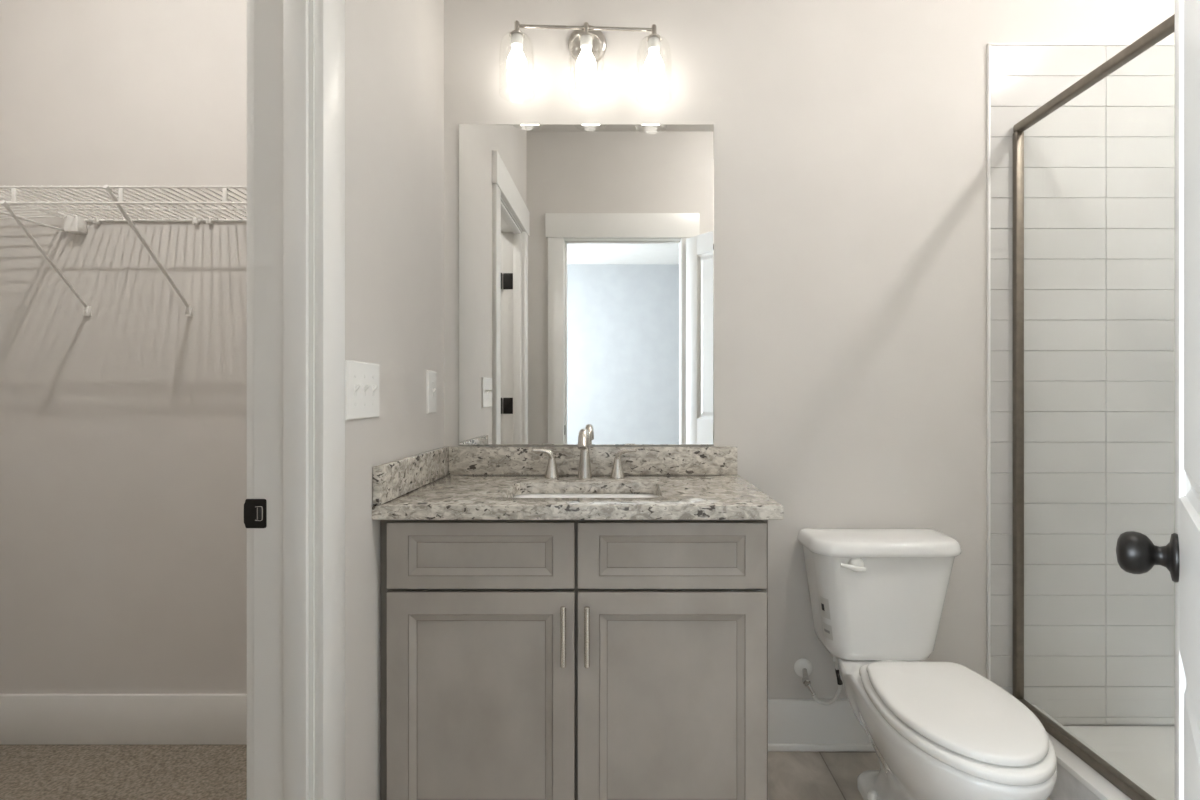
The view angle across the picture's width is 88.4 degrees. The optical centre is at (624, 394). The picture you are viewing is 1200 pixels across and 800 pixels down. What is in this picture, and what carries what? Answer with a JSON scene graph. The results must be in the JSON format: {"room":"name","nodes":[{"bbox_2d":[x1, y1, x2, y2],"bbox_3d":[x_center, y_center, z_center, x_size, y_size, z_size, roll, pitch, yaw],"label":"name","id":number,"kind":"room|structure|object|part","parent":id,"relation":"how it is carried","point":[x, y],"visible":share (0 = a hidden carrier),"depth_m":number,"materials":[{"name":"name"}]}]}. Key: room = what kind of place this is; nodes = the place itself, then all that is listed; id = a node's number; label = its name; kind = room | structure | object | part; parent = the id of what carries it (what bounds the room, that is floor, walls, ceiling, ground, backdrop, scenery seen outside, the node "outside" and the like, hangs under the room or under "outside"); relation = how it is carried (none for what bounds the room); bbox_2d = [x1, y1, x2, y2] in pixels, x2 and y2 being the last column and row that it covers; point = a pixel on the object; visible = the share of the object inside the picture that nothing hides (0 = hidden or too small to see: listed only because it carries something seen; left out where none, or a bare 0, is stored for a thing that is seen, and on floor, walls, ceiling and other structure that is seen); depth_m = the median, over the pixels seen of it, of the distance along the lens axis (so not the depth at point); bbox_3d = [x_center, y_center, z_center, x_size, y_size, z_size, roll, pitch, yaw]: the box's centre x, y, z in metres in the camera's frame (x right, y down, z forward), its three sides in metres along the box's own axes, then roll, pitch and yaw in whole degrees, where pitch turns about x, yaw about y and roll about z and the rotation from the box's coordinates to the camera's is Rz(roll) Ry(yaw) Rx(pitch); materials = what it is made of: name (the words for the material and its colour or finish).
{"room":"bathroom","nodes":[
{"label":"bathroom","id":0,"kind":"room"},
{"bbox_2d":[345,0,443,799],"bbox_3d":[-0.628,-0.210,1.130,0.107,2.660,1.660,0,0,0],"label":"wall","id":1,"kind":"structure","parent":0,"point":[394,49],"depth_m":1.46,"materials":[{"name":"beige paint"}]},
{"bbox_2d":[244,0,344,799],"bbox_3d":[-0.628,0.026,0.793,0.155,2.165,0.900,0,0,0],"label":"trim","id":2,"kind":"structure","parent":1,"relation":"attached to","point":[294,505],"depth_m":1.14,"materials":[{"name":"white paint"}]},
{"bbox_3d":[-0.681,0.218,1.135,0.041,0.054,0.002,0,0,0],"label":"strike plate","id":3,"kind":"part","parent":2,"relation":"part of","materials":[{"name":"black metal"}]},
{"bbox_2d":[345,360,378,419],"bbox_3d":[-0.567,-0.010,1.347,0.016,0.124,0.171,0,0,0],"label":"switch plate","id":4,"kind":"object","parent":1,"relation":"attached to","point":[361,378],"visible":0.98,"depth_m":1.33,"materials":[{"name":"white plastic"}]},
{"bbox_2d":[426,371,436,413],"bbox_3d":[-0.567,-0.008,1.826,0.016,0.124,0.080,0,0,0],"label":"switch plate","id":5,"kind":"object","parent":1,"relation":"attached to","point":[431,377],"visible":1,"depth_m":1.81,"materials":[{"name":"white plastic"}]},
{"bbox_2d":[0,745,1050,799],"bbox_3d":[0.005,1.145,1.135,4.390,0.071,1.770,0,0,0],"label":"floor","id":6,"kind":"structure","parent":0,"point":[27,772],"depth_m":1.82,"materials":[{"name":"beige carpet"}]},
{"bbox_2d":[380,520,767,799],"bbox_3d":[-0.119,0.703,1.674,0.908,0.835,0.568,0,0,0],"label":"vanity cabinet","id":7,"kind":"object","parent":6,"relation":"on","point":[520,659],"visible":0.98,"depth_m":1.44,"materials":[{"name":"paint"}]},
{"bbox_3d":[-0.334,0.372,1.437,0.434,0.152,0.019,0,0,0],"label":"drawer","id":8,"kind":"part","parent":7,"relation":"part of","materials":[{"name":"wood"}]},
{"bbox_3d":[-0.334,0.733,1.437,0.434,0.551,0.019,0,0,0],"label":"door","id":9,"kind":"part","parent":7,"relation":"part of","materials":[{"name":"wood"}]},
{"bbox_3d":[-0.140,0.548,1.409,0.013,0.136,0.037,0,0,0],"label":"handle","id":10,"kind":"part","parent":7,"relation":"part of","materials":[{"name":"silver metal"}]},
{"bbox_2d":[372,446,782,519],"bbox_3d":[-0.107,0.223,1.680,0.934,0.122,0.559,0,0,0],"label":"countertop","id":11,"kind":"structure","parent":7,"relation":"on","point":[446,482],"depth_m":1.71,"materials":[{"name":"stone"}]},
{"bbox_2d":[533,428,636,478],"bbox_3d":[-0.121,0.174,1.817,0.313,0.153,0.136,0,0,0],"label":"faucet","id":12,"kind":"object","parent":11,"relation":"on","point":[584,470],"visible":1,"depth_m":1.85,"materials":[{"name":"silver metal"}]},
{"bbox_3d":[-0.245,0.179,1.857,0.064,0.035,0.021,0,0,-12],"label":"lever","id":13,"kind":"part","parent":12,"relation":"part of","materials":[{"name":"silver metal"}]},
{"bbox_3d":[-0.220,0.219,1.862,0.045,0.064,0.045,0,0,0],"label":"handle","id":14,"kind":"part","parent":12,"relation":"part of","materials":[{"name":"silver metal"}]},
{"bbox_3d":[-0.121,0.174,1.819,0.046,0.153,0.131,0,0,0],"label":"spout","id":15,"kind":"part","parent":12,"relation":"part of","materials":[{"name":"silver metal"}]},
{"bbox_3d":[-0.023,0.219,1.862,0.045,0.064,0.045,0,0,0],"label":"handle","id":16,"kind":"part","parent":12,"relation":"part of","materials":[{"name":"silver metal"}]},
{"bbox_3d":[0.002,0.179,1.857,0.064,0.035,0.021,0,0,12],"label":"lever","id":17,"kind":"part","parent":12,"relation":"part of","materials":[{"name":"silver metal"}]},
{"bbox_2d":[513,494,657,497],"bbox_3d":[-0.108,0.363,1.643,0.473,0.156,0.340,0,0,0],"label":"sink","id":18,"kind":"object","parent":11,"relation":"in","point":[519,495],"visible":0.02,"depth_m":1.77,"materials":[{"name":"white ceramic"}]},
{"bbox_3d":[-0.086,0.548,1.409,0.013,0.136,0.037,0,0,0],"label":"handle","id":19,"kind":"part","parent":7,"relation":"part of","materials":[{"name":"silver metal"}]},
{"bbox_3d":[0.109,0.372,1.437,0.437,0.152,0.019,0,0,0],"label":"drawer","id":20,"kind":"part","parent":7,"relation":"part of","materials":[{"name":"wood"}]},
{"bbox_3d":[0.109,0.733,1.437,0.437,0.551,0.019,0,0,0],"label":"door","id":21,"kind":"part","parent":7,"relation":"part of","materials":[{"name":"wood"}]},
{"bbox_2d":[797,528,1056,799],"bbox_3d":[0.757,0.766,1.547,0.437,0.708,0.800,0,0,0],"label":"toilet","id":22,"kind":"object","parent":6,"relation":"on","point":[935,730],"visible":1,"depth_m":1.55,"materials":[{"name":"white ceramic"}]},
{"bbox_3d":[0.640,0.479,1.738,0.074,0.044,0.026,0,0,0],"label":"flush lever","id":23,"kind":"part","parent":22,"relation":"part of","materials":[{"name":"white plastic"}]},
{"bbox_3d":[0.759,0.612,1.847,0.412,0.308,0.197,0,0,0],"label":"tank","id":24,"kind":"part","parent":22,"relation":"part of","materials":[{"name":"white ceramic"}]},
{"bbox_3d":[0.757,0.435,1.839,0.437,0.045,0.217,0,0,0],"label":"tank lid","id":25,"kind":"part","parent":22,"relation":"part of","materials":[{"name":"white ceramic"}]},
{"bbox_3d":[0.742,0.926,1.498,0.325,0.388,0.703,0,0,0],"label":"bowl","id":26,"kind":"part","parent":22,"relation":"part of","materials":[{"name":"white ceramic"}]},
{"bbox_3d":[0.742,0.720,1.394,0.321,0.022,0.492,0,0,0],"label":"seat","id":27,"kind":"part","parent":22,"relation":"part of","materials":[{"name":"plastic"}]},
{"bbox_3d":[0.742,0.695,1.384,0.305,0.022,0.432,0,0,0],"label":"lid","id":28,"kind":"part","parent":22,"relation":"part of","materials":[{"name":"plastic"}]},
{"bbox_2d":[1033,705,1174,799],"bbox_3d":[1.630,1.050,1.132,0.916,0.140,1.654,0,0,0],"label":"shower pan","id":29,"kind":"object","parent":6,"relation":"on","point":[1145,755],"visible":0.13,"depth_m":1.73,"materials":[{"name":"white plastic"}]},
{"bbox_2d":[1013,14,1174,799],"bbox_3d":[1.238,0.064,1.126,0.028,1.832,1.651,0,0,0],"label":"shower door frame","id":30,"kind":"structure","parent":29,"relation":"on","point":[1129,788],"depth_m":1.93,"materials":[{"name":"brown metal"}]},
{"bbox_3d":[1.238,0.966,1.135,0.025,0.029,1.629,0,0,0],"label":"rail","id":31,"kind":"part","parent":30,"relation":"part of","materials":[{"name":"brown metal"}]},
{"bbox_3d":[1.238,-0.839,1.135,0.028,0.027,1.629,0,0,0],"label":"header rail","id":32,"kind":"part","parent":30,"relation":"part of","materials":[{"name":"brown metal"}]},
{"bbox_2d":[1064,726,1174,799],"bbox_3d":[1.684,1.081,1.127,0.808,0.073,1.645,0,0,0],"label":"basin","id":33,"kind":"object","parent":29,"relation":"in","point":[1146,754],"depth_m":1.81,"materials":[{"name":"white plastic"}]},
{"bbox_2d":[0,0,1174,698],"bbox_3d":[0.005,-0.210,2.015,4.390,2.660,0.110,0,0,0],"label":"wall","id":34,"kind":"structure","parent":0,"point":[850,136],"depth_m":1.96,"materials":[{"name":"beige paint"}]},
{"bbox_2d":[0,195,86,233],"bbox_3d":[-1.902,-0.544,1.461,0.371,0.060,1.022,0,0,0],"label":"wire shelf","id":35,"kind":"object","parent":34,"relation":"attached to","point":[77,224],"visible":0.78,"depth_m":1.94,"materials":[{"name":"white metal"}]},
{"bbox_3d":[-1.788,-0.568,1.458,0.007,0.007,1.016,0,0,0],"label":"rail","id":36,"kind":"part","parent":35,"relation":"part of","materials":[{"name":"white metal"}]},
{"bbox_3d":[-1.788,-0.524,1.458,0.007,0.007,1.016,0,0,0],"label":"rail","id":37,"kind":"part","parent":35,"relation":"part of","materials":[{"name":"white metal"}]},
{"bbox_2d":[0,694,246,744],"bbox_3d":[-1.386,1.031,1.963,1.408,0.156,0.014,0,0,0],"label":"baseboard","id":38,"kind":"structure","parent":34,"relation":"attached to","point":[25,719],"depth_m":1.96,"materials":[{"name":"white paint"}]},
{"bbox_2d":[0,185,246,315],"bbox_3d":[-1.232,-0.409,1.813,1.098,0.315,0.318,0,0,0],"label":"wire shelf","id":39,"kind":"object","parent":34,"relation":"attached to","point":[195,220],"visible":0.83,"depth_m":1.77,"materials":[{"name":"white metal"}]},
{"bbox_3d":[-1.234,-0.518,1.665,1.095,0.007,0.007,0,0,0],"label":"rail","id":40,"kind":"part","parent":39,"relation":"part of","materials":[{"name":"white metal"}]},
{"bbox_3d":[-1.234,-0.561,1.665,1.095,0.007,0.007,0,0,0],"label":"rail","id":41,"kind":"part","parent":39,"relation":"part of","materials":[{"name":"white metal"}]},
{"bbox_3d":[-1.234,-0.556,1.964,1.095,0.007,0.007,0,0,0],"label":"rail","id":42,"kind":"part","parent":39,"relation":"part of","materials":[{"name":"white metal"}]},
{"bbox_2d":[499,21,671,99],"bbox_3d":[-0.119,-1.030,1.881,0.519,0.280,0.159,0,0,0],"label":"vanity light","id":43,"kind":"object","parent":34,"relation":"attached to","point":[587,45],"visible":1,"depth_m":1.85,"materials":[{"name":"glass"}]},
{"bbox_3d":[-0.325,-1.101,1.855,0.045,0.044,0.045,0,0,0],"label":"stem","id":44,"kind":"part","parent":43,"relation":"part of","materials":[{"name":"silver metal"}]},
{"bbox_2d":[511,33,522,47],"bbox_3d":[-0.325,-1.064,1.855,0.037,0.030,0.037,0,0,0],"label":"socket","id":45,"kind":"object","parent":43,"relation":"attached to","point":[516,38],"depth_m":1.84,"materials":[{"name":"white plastic"}]},
{"bbox_3d":[-0.325,-1.003,1.855,0.060,0.092,0.060,0,0,0],"label":"bulb","id":46,"kind":"part","parent":43,"relation":"part of","materials":[{"name":"white glass"}]},
{"bbox_2d":[580,35,591,48],"bbox_3d":[-0.116,-1.059,1.855,0.037,0.030,0.037,0,0,0],"label":"socket","id":47,"kind":"object","parent":43,"relation":"attached to","point":[585,40],"depth_m":1.84,"materials":[{"name":"white plastic"}]},
{"bbox_3d":[-0.116,-0.986,1.855,0.107,0.178,0.107,0,0,0],"label":"lamp shade","id":48,"kind":"part","parent":43,"relation":"part of","materials":[{"name":"clear glass"}]},
{"bbox_3d":[-0.116,-0.998,1.855,0.060,0.092,0.060,0,0,0],"label":"bulb","id":49,"kind":"part","parent":43,"relation":"part of","materials":[{"name":"white glass"}]},
{"bbox_3d":[-0.116,-1.096,1.855,0.045,0.044,0.045,0,0,0],"label":"stem","id":50,"kind":"part","parent":43,"relation":"part of","materials":[{"name":"silver metal"}]},
{"bbox_3d":[-0.119,-1.109,1.951,0.122,0.122,0.020,0,0,0],"label":"wall plate","id":51,"kind":"part","parent":43,"relation":"part of","materials":[{"name":"silver metal"}]},
{"bbox_3d":[0.087,-1.089,1.855,0.045,0.044,0.045,0,0,0],"label":"stem","id":52,"kind":"part","parent":43,"relation":"part of","materials":[{"name":"silver metal"}]},
{"bbox_2d":[648,37,659,51],"bbox_3d":[0.087,-1.053,1.855,0.037,0.030,0.037,0,0,0],"label":"socket","id":53,"kind":"object","parent":43,"relation":"attached to","point":[653,42],"depth_m":1.84,"materials":[{"name":"white plastic"}]},
{"bbox_3d":[0.087,-0.979,1.855,0.107,0.178,0.107,0,0,0],"label":"lamp shade","id":54,"kind":"part","parent":43,"relation":"part of","materials":[{"name":"clear glass"}]},
{"bbox_3d":[0.087,-0.991,1.855,0.060,0.092,0.060,0,0,0],"label":"bulb","id":55,"kind":"part","parent":43,"relation":"part of","materials":[{"name":"white glass"}]},
{"bbox_2d":[459,124,713,444],"bbox_3d":[-0.122,-0.349,1.956,0.807,1.016,0.007,0,0,0],"label":"wall mirror","id":56,"kind":"object","parent":34,"relation":"attached to","point":[586,251],"visible":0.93,"depth_m":1.95,"materials":[{"name":"clear glass"}]},
{"bbox_2d":[449,446,736,474],"bbox_3d":[-0.100,0.207,1.949,0.907,0.088,0.020,0,0,0],"label":"backsplash","id":57,"kind":"structure","parent":34,"relation":"attached to","point":[463,460],"depth_m":1.94,"materials":[{"name":"stone"}]},
{"bbox_2d":[794,656,841,704],"bbox_3d":[0.603,0.860,1.925,0.133,0.192,0.070,0,0,0],"label":"water supply line","id":58,"kind":"object","parent":34,"relation":"attached to","point":[803,667],"visible":0.83,"depth_m":1.90,"materials":[{"name":"white plastic"}]},
{"bbox_2d":[768,699,875,751],"bbox_3d":[0.748,1.042,1.947,0.821,0.156,0.026,0,0,0],"label":"baseboard","id":59,"kind":"structure","parent":34,"relation":"attached to","point":[794,725],"depth_m":1.95,"materials":[{"name":"white paint"}]},
{"bbox_2d":[987,43,1174,680],"bbox_3d":[1.624,-0.074,1.954,0.952,2.077,0.011,0,0,0],"label":"trim","id":60,"kind":"structure","parent":34,"relation":"attached to","point":[989,45],"depth_m":1.95,"materials":[{"name":"white paint"}]},
{"bbox_2d":[991,46,1174,725],"bbox_3d":[1.627,-0.028,1.956,0.945,2.155,0.009,0,0,0],"label":"shower tile","id":61,"kind":"structure","parent":34,"relation":"attached to","point":[1099,169],"depth_m":1.95,"materials":[{"name":"tile"}]},
{"bbox_3d":[-0.015,0.032,0.250,0.894,2.176,0.148,0,0,0],"label":"trim","id":62,"kind":"structure","parent":0,"visible":0},
{"bbox_2d":[1116,0,1199,799],"bbox_3d":[0.579,0.101,0.595,0.166,2.010,0.701,0,0,39],"label":"door","id":63,"kind":"structure","parent":62,"relation":"attached to","point":[1136,553],"depth_m":0.76,"materials":[{"name":"white paint"}]},
{"bbox_3d":[0.721,0.220,0.853,0.066,0.066,0.066,0,0,39],"label":"knob","id":64,"kind":"part","parent":63,"relation":"part of","materials":[{"name":"black metal"}]}
]}

